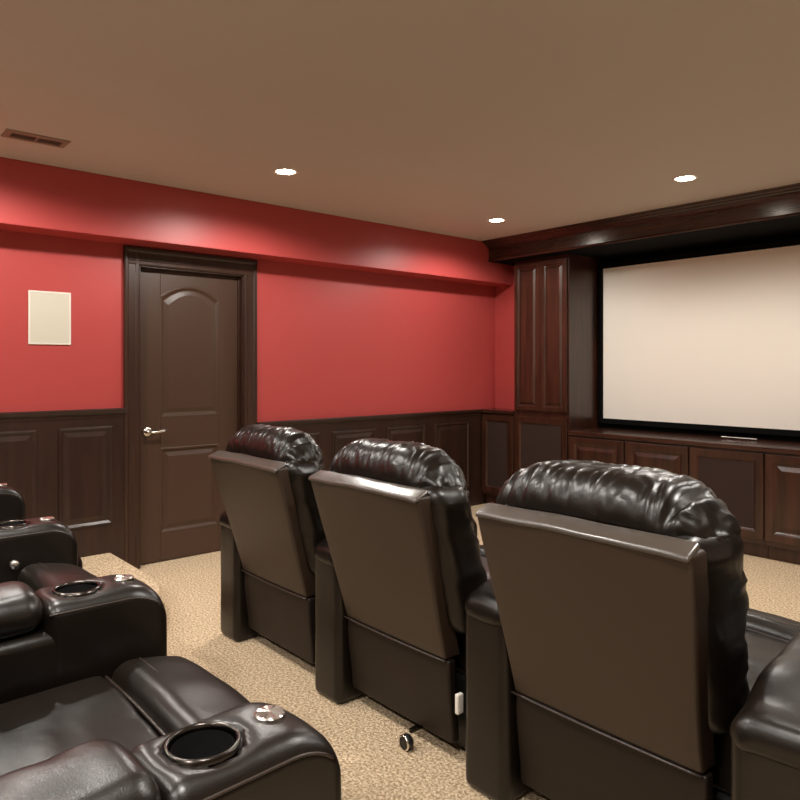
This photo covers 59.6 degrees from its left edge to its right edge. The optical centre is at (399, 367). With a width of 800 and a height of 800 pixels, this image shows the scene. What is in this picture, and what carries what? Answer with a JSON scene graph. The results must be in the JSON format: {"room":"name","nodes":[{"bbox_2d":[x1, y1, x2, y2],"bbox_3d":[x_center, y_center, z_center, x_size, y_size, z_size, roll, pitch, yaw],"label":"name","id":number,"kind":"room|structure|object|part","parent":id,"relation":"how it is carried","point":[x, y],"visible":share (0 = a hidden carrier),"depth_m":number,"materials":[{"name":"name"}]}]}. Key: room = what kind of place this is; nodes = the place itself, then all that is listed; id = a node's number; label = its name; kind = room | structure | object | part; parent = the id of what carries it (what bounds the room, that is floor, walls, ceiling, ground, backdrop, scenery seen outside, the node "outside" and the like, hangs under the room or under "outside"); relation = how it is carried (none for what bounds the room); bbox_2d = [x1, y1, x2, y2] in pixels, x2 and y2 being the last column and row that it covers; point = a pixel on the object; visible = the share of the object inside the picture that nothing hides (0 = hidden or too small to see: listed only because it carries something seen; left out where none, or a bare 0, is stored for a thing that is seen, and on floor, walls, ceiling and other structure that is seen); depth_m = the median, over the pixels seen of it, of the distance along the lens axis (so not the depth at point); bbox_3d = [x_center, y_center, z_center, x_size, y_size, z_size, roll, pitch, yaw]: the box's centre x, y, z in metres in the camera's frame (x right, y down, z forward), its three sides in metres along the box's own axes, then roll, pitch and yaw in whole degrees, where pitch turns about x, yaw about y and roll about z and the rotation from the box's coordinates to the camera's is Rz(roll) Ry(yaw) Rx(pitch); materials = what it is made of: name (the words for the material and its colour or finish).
{"room":"home theater","nodes":[
{"label":"home theater","id":0,"kind":"room"},
{"bbox_2d":[0,230,494,421],"bbox_3d":[-1.698,0.080,4.570,6.850,2.440,0.120,0,0,-41],"label":"wall","id":1,"kind":"structure","parent":0,"point":[332,342],"depth_m":5.33,"materials":[{"name":"red paint"}]},
{"bbox_2d":[28,290,70,344],"bbox_3d":[-2.081,-0.292,4.151,0.234,0.316,0.008,0,0,-41],"label":"wall speaker","id":2,"kind":"object","parent":1,"relation":"attached to","point":[49,313],"visible":1,"depth_m":4.15,"materials":[{"name":"beige fabric"}]},
{"bbox_2d":[0,408,126,560],"bbox_3d":[-2.982,0.779,3.344,3.302,1.042,0.040,0,0,-41],"label":"wainscot","id":3,"kind":"structure","parent":1,"relation":"attached to","point":[67,466],"depth_m":4.22,"materials":[{"name":"brown wood"}]},
{"bbox_3d":[-2.243,0.672,3.983,0.315,0.615,0.012,0,0,-41],"label":"raised panel","id":4,"kind":"part","parent":3,"relation":"part of","materials":[{"name":"brown wood"}]},
{"bbox_3d":[-2.982,0.286,3.344,3.302,0.057,0.040,0,0,-41],"label":"cap rail","id":5,"kind":"part","parent":3,"relation":"part of","materials":[{"name":"brown wood"}]},
{"bbox_3d":[-1.917,0.672,4.267,0.315,0.615,0.012,0,0,-41],"label":"raised panel","id":6,"kind":"part","parent":3,"relation":"part of","materials":[{"name":"brown wood"}]},
{"bbox_2d":[123,246,256,568],"bbox_3d":[-1.433,0.265,4.784,0.946,2.071,0.145,0,0,-41],"label":"door","id":7,"kind":"structure","parent":1,"relation":"in","point":[190,319],"depth_m":4.74,"materials":[{"name":"brown paint"}]},
{"bbox_3d":[-1.615,0.424,4.598,0.143,0.062,0.056,0,0,-41],"label":"handle","id":8,"kind":"part","parent":7,"relation":"part of","materials":[{"name":"silver metal"}]},
{"bbox_3d":[-1.441,-0.107,4.793,0.426,0.889,0.014,0,0,-41],"label":"panel","id":9,"kind":"part","parent":7,"relation":"part of","materials":[{"name":"brown paint"}]},
{"bbox_3d":[-1.441,0.825,4.793,0.426,0.574,0.014,0,0,-41],"label":"panel","id":10,"kind":"part","parent":7,"relation":"part of","materials":[{"name":"brown paint"}]},
{"bbox_2d":[0,157,512,286],"bbox_3d":[-1.583,-0.960,4.438,6.850,0.360,0.230,0,0,-41],"label":"soffit","id":11,"kind":"structure","parent":1,"relation":"attached to","point":[39,199],"depth_m":4.62,"materials":[{"name":"red paint"}]},
{"bbox_2d":[257,408,494,505],"bbox_3d":[-0.048,0.849,5.903,2.608,0.902,0.040,0,0,-41],"label":"wainscot","id":12,"kind":"structure","parent":1,"relation":"attached to","point":[458,433],"depth_m":6.10,"materials":[{"name":"brown wood"}]},
{"bbox_3d":[-0.787,0.812,5.253,0.440,0.615,0.012,0,0,-41],"label":"raised panel","id":13,"kind":"part","parent":12,"relation":"part of","materials":[{"name":"brown wood"}]},
{"bbox_3d":[-0.365,0.812,5.621,0.440,0.615,0.012,0,0,-41],"label":"raised panel","id":14,"kind":"part","parent":12,"relation":"part of","materials":[{"name":"brown wood"}]},
{"bbox_3d":[-0.048,0.426,5.903,2.608,0.057,0.040,0,0,-41],"label":"cap rail","id":15,"kind":"part","parent":12,"relation":"part of","materials":[{"name":"brown wood"}]},
{"bbox_3d":[0.057,0.812,5.989,0.440,0.615,0.012,0,0,-41],"label":"raised panel","id":16,"kind":"part","parent":12,"relation":"part of","materials":[{"name":"brown wood"}]},
{"bbox_3d":[0.479,0.812,6.357,0.440,0.615,0.012,0,0,-41],"label":"raised panel","id":17,"kind":"part","parent":12,"relation":"part of","materials":[{"name":"brown wood"}]},
{"bbox_2d":[0,0,799,240],"bbox_3d":[0.265,-1.190,2.587,7.400,0.100,5.650,0,0,-41],"label":"ceiling","id":18,"kind":"structure","parent":0,"point":[445,117],"depth_m":2.96,"materials":[{"name":"beige paint"}]},
{"bbox_2d":[0,128,70,147],"bbox_3d":[-1.811,-1.136,3.476,0.290,0.008,0.136,0,0,-41],"label":"ceiling vent","id":19,"kind":"object","parent":18,"relation":"in","point":[8,133],"visible":1,"depth_m":3.46,"materials":[{"name":"beige metal"}]},
{"bbox_2d":[273,168,298,175],"bbox_3d":[-0.666,-1.136,4.064,0.150,0.008,0.150,0,0,-41],"label":"recessed light","id":20,"kind":"object","parent":18,"relation":"in","point":[280,171],"visible":1,"depth_m":4.05,"materials":[{"name":"white"}]},
{"bbox_3d":[-0.666,-1.135,4.064,0.106,0.006,0.106,0,0,-41],"label":"bulb","id":21,"kind":"part","parent":20,"relation":"part of","materials":[{"name":"white glass"}]},
{"bbox_2d":[487,218,505,222],"bbox_3d":[0.748,-1.136,5.410,0.150,0.008,0.150,0,0,-41],"label":"recessed light","id":22,"kind":"object","parent":18,"relation":"in","point":[493,220],"visible":1,"depth_m":5.39,"materials":[{"name":"white"}]},
{"bbox_3d":[0.748,-1.135,5.410,0.106,0.006,0.106,0,0,-41],"label":"bulb","id":23,"kind":"part","parent":22,"relation":"part of","materials":[{"name":"white glass"}]},
{"bbox_2d":[481,183,799,265],"bbox_3d":[2.722,-1.051,4.577,0.720,0.178,5.220,0,0,-41],"label":"crown molding","id":24,"kind":"structure","parent":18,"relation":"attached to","point":[774,211],"depth_m":5.18,"materials":[{"name":"brown wood"}]},
{"bbox_2d":[672,175,698,181],"bbox_3d":[1.718,-1.136,4.206,0.150,0.008,0.150,0,0,-41],"label":"recessed light","id":25,"kind":"object","parent":18,"relation":"in","point":[683,178],"visible":1,"depth_m":4.19,"materials":[{"name":"white"}]},
{"bbox_3d":[1.718,-1.135,4.206,0.106,0.006,0.106,0,0,-41],"label":"bulb","id":26,"kind":"part","parent":25,"relation":"part of","materials":[{"name":"white glass"}]},
{"bbox_2d":[139,503,799,799],"bbox_3d":[0.265,1.350,2.587,7.400,0.100,5.650,0,0,-41],"label":"floor","id":27,"kind":"structure","parent":0,"point":[363,733],"depth_m":2.87,"materials":[{"name":"beige carpet"}]},
{"bbox_2d":[81,553,160,597],"bbox_3d":[-1.236,1.230,1.277,3.215,0.140,5.450,0,0,-41],"label":"platform","id":28,"kind":"object","parent":27,"relation":"on","point":[100,565],"visible":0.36,"depth_m":4.02,"materials":[{"name":"beige carpet"}]},
{"bbox_2d":[0,483,82,568],"bbox_3d":[-1.805,0.638,2.543,1.044,1.044,0.870,0,0,-41],"label":"recliner","id":29,"kind":"object","parent":28,"relation":"on","point":[12,503],"visible":0.12,"depth_m":3.00,"materials":[{"name":"black leather"}]},
{"bbox_3d":[-1.782,0.826,3.011,0.278,0.627,0.181,0,0,-41],"label":"arm","id":30,"kind":"part","parent":29,"relation":"part of","materials":[{"name":"black leather"}]},
{"bbox_2d":[0,516,96,591],"bbox_3d":[-1.285,0.638,1.846,0.985,1.044,0.856,0,0,-40],"label":"recliner","id":31,"kind":"object","parent":28,"relation":"on","point":[40,552],"visible":0.24,"depth_m":2.24,"materials":[{"name":"black leather"}]},
{"bbox_3d":[-1.238,0.826,2.325,0.279,0.627,0.183,0,0,-40],"label":"arm","id":32,"kind":"part","parent":31,"relation":"part of","materials":[{"name":"black leather"}]},
{"bbox_2d":[0,574,340,799],"bbox_3d":[-0.699,0.638,1.113,1.075,1.044,1.063,0,0,-39],"label":"recliner","id":33,"kind":"object","parent":28,"relation":"on","point":[94,705],"visible":1,"depth_m":1.30,"materials":[{"name":"black leather"}]},
{"bbox_3d":[-0.967,0.868,1.442,0.655,0.585,0.175,0,0,-41],"label":"arm","id":34,"kind":"part","parent":33,"relation":"part of","materials":[{"name":"black leather"}]},
{"bbox_2d":[0,676,159,774],"bbox_3d":[-0.668,0.782,1.144,0.537,0.236,0.628,0,0,-39],"label":"seat cushion","id":35,"kind":"object","parent":33,"relation":"on","point":[35,728],"depth_m":1.33,"materials":[{"name":"black leather"}]},
{"bbox_3d":[-0.715,0.826,1.662,0.280,0.627,0.185,0,0,-39],"label":"arm","id":36,"kind":"part","parent":33,"relation":"part of","materials":[{"name":"black leather"}]},
{"bbox_3d":[-0.234,0.826,0.994,0.278,0.627,0.180,0,0,-44],"label":"arm","id":37,"kind":"part","parent":33,"relation":"part of","materials":[{"name":"black leather"}]},
{"bbox_2d":[208,424,325,663],"bbox_3d":[-0.343,0.778,3.333,1.032,1.044,0.829,0,0,-41],"label":"recliner","id":38,"kind":"object","parent":27,"relation":"on","point":[272,528],"visible":0.52,"depth_m":2.97,"materials":[{"name":"black leather"}]},
{"bbox_3d":[-0.581,1.008,3.553,0.655,0.585,0.176,0,0,-41],"label":"arm","id":39,"kind":"part","parent":38,"relation":"part of","materials":[{"name":"black leather"}]},
{"bbox_2d":[225,450,325,574],"bbox_3d":[-0.502,0.625,3.091,0.360,0.510,0.670,0,0,-41],"label":"backrest","id":40,"kind":"object","parent":38,"relation":"on","point":[276,532],"depth_m":2.87,"materials":[{"name":"black leather"}]},
{"bbox_2d":[308,438,490,751],"bbox_3d":[0.191,0.778,2.721,1.032,1.044,0.829,0,0,-41],"label":"recliner","id":41,"kind":"object","parent":27,"relation":"on","point":[398,562],"visible":0.71,"depth_m":2.36,"materials":[{"name":"black leather"}]},
{"bbox_3d":[-0.047,1.008,2.940,0.655,0.585,0.176,0,0,-41],"label":"arm","id":42,"kind":"part","parent":41,"relation":"part of","materials":[{"name":"black leather"}]},
{"bbox_2d":[328,469,487,633],"bbox_3d":[0.033,0.625,2.478,0.360,0.510,0.670,0,0,-41],"label":"backrest","id":43,"kind":"object","parent":41,"relation":"on","point":[415,580],"depth_m":2.26,"materials":[{"name":"black leather"}]},
{"bbox_2d":[451,556,490,673],"bbox_3d":[0.276,0.922,2.685,0.537,0.236,0.628,0,0,-41],"label":"armrest","id":44,"kind":"object","parent":41,"relation":"on","point":[460,660],"depth_m":2.36,"materials":[{"name":"black leather"}]},
{"bbox_3d":[0.205,0.966,3.160,0.277,0.627,0.181,0,0,-41],"label":"arm","id":45,"kind":"part","parent":41,"relation":"part of","materials":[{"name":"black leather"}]},
{"bbox_2d":[481,408,514,503],"bbox_3d":[0.974,0.849,6.537,0.233,0.902,0.388,0,0,-41],"label":"wainscot","id":46,"kind":"object","parent":27,"relation":"on","point":[498,429],"depth_m":6.48,"materials":[{"name":"brown wood"}]},
{"bbox_2d":[488,421,506,486],"bbox_3d":[0.905,0.807,6.476,0.005,0.597,0.242,0,0,-41],"label":"grille","id":47,"kind":"object","parent":46,"relation":"attached to","point":[497,430],"depth_m":6.47,"materials":[{"name":"brown fabric"}]},
{"bbox_3d":[0.976,0.412,6.535,0.233,0.028,0.382,0,0,-41],"label":"cabinet top","id":48,"kind":"part","parent":46,"relation":"part of","materials":[{"name":"brown wood"}]},
{"bbox_2d":[514,253,599,472],"bbox_3d":[1.405,0.170,6.261,0.487,2.261,0.586,0,0,-41],"label":"tall cabinet","id":49,"kind":"object","parent":27,"relation":"on","point":[556,297],"visible":0.75,"depth_m":6.07,"materials":[{"name":"brown wood"}]},
{"bbox_3d":[1.134,-0.270,6.216,0.019,1.310,0.282,0,0,-41],"label":"door","id":50,"kind":"part","parent":49,"relation":"part of","materials":[{"name":"brown wood"}]},
{"bbox_2d":[521,423,560,468],"bbox_3d":[1.230,0.805,6.109,0.005,0.602,0.434,0,0,-41],"label":"grille","id":51,"kind":"object","parent":49,"relation":"attached to","point":[540,442],"depth_m":6.12,"materials":[{"name":"brown fabric"}]},
{"bbox_3d":[1.228,0.805,6.107,0.019,0.730,0.562,0,0,-41],"label":"door","id":52,"kind":"part","parent":49,"relation":"part of","materials":[{"name":"brown wood"}]},
{"bbox_3d":[1.322,-0.270,6.000,0.019,1.310,0.278,0,0,-41],"label":"door","id":53,"kind":"part","parent":49,"relation":"part of","materials":[{"name":"brown wood"}]},
{"bbox_2d":[569,435,625,463],"bbox_3d":[1.772,0.936,5.840,0.487,0.728,0.521,0,0,-41],"label":"base cabinet","id":54,"kind":"object","parent":27,"relation":"on","point":[605,450],"visible":0.25,"depth_m":5.67,"materials":[{"name":"brown wood"}]},
{"bbox_2d":[568,427,799,454],"bbox_3d":[2.457,0.551,5.050,0.493,0.035,2.618,0,0,-41],"label":"countertop","id":55,"kind":"structure","parent":54,"relation":"on","point":[774,446],"depth_m":5.17,"materials":[{"name":"brown wood"}]},
{"bbox_2d":[721,436,756,440],"bbox_3d":[2.490,0.525,5.132,0.024,0.018,0.260,0,0,-41],"label":"bar","id":56,"kind":"object","parent":55,"relation":"on","point":[747,439],"visible":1,"depth_m":5.12,"materials":[{"name":"silver metal"}]},
{"bbox_2d":[465,460,799,799],"bbox_3d":[0.853,0.778,1.939,1.067,1.044,1.228,0,0,-41],"label":"recliner","id":57,"kind":"object","parent":27,"relation":"on","point":[616,649],"visible":1,"depth_m":1.71,"materials":[{"name":"black leather"}]},
{"bbox_3d":[0.496,1.008,2.318,0.655,0.585,0.176,0,0,-41],"label":"arm","id":58,"kind":"part","parent":57,"relation":"part of","materials":[{"name":"black leather"}]},
{"bbox_2d":[505,504,749,734],"bbox_3d":[0.572,0.625,1.853,0.368,0.510,0.671,0,0,-41],"label":"backrest","id":59,"kind":"object","parent":57,"relation":"on","point":[650,657],"depth_m":1.65,"materials":[{"name":"black leather"}]},
{"bbox_2d":[707,630,787,794],"bbox_3d":[0.819,0.922,2.064,0.537,0.236,0.628,0,0,-41],"label":"armrest","id":60,"kind":"object","parent":57,"relation":"on","point":[764,646],"depth_m":1.88,"materials":[{"name":"black leather"}]},
{"bbox_3d":[1.020,1.008,1.545,0.335,0.585,0.746,0,0,42],"label":"arm","id":61,"kind":"part","parent":57,"relation":"part of","materials":[{"name":"black leather"}]},
{"bbox_2d":[625,440,689,475],"bbox_3d":[2.116,0.936,5.446,0.487,0.728,0.521,0,0,-41],"label":"base cabinet","id":62,"kind":"object","parent":27,"relation":"on","point":[674,458],"visible":0.27,"depth_m":5.27,"materials":[{"name":"brown wood"}]},
{"bbox_2d":[689,445,767,558],"bbox_3d":[2.460,0.936,5.052,0.487,0.728,0.521,0,0,-41],"label":"base cabinet","id":63,"kind":"object","parent":27,"relation":"on","point":[736,477],"visible":0.47,"depth_m":4.83,"materials":[{"name":"brown wood"}]},
{"bbox_2d":[699,457,753,528],"bbox_3d":[2.286,0.875,4.900,0.005,0.452,0.385,0,0,-41],"label":"grille","id":64,"kind":"object","parent":63,"relation":"attached to","point":[731,479],"depth_m":4.85,"materials":[{"name":"brown fabric"}]},
{"bbox_2d":[765,452,799,564],"bbox_3d":[2.804,0.936,4.658,0.487,0.728,0.521,0,0,-41],"label":"base cabinet","id":65,"kind":"object","parent":27,"relation":"on","point":[782,471],"visible":0.86,"depth_m":4.62,"materials":[{"name":"brown wood"}]},
{"bbox_2d":[495,266,513,408],"bbox_3d":[1.056,0.080,6.700,0.100,2.440,0.530,0,0,-41],"label":"wall","id":66,"kind":"structure","parent":0,"point":[504,295],"depth_m":6.69,"materials":[{"name":"red paint"}]},
{"bbox_2d":[600,232,799,441],"bbox_3d":[3.082,0.080,4.772,0.080,2.440,5.040,0,0,-41],"label":"wall","id":67,"kind":"structure","parent":0,"point":[792,235],"depth_m":5.50,"materials":[{"name":"black fabric"}]},
{"bbox_2d":[598,238,799,436],"bbox_3d":[2.622,-0.208,5.194,0.050,1.403,2.610,0,0,-41],"label":"projection screen","id":68,"kind":"object","parent":67,"relation":"attached to","point":[708,340],"visible":1,"depth_m":5.46,"materials":[{"name":"white fabric"}]}
]}

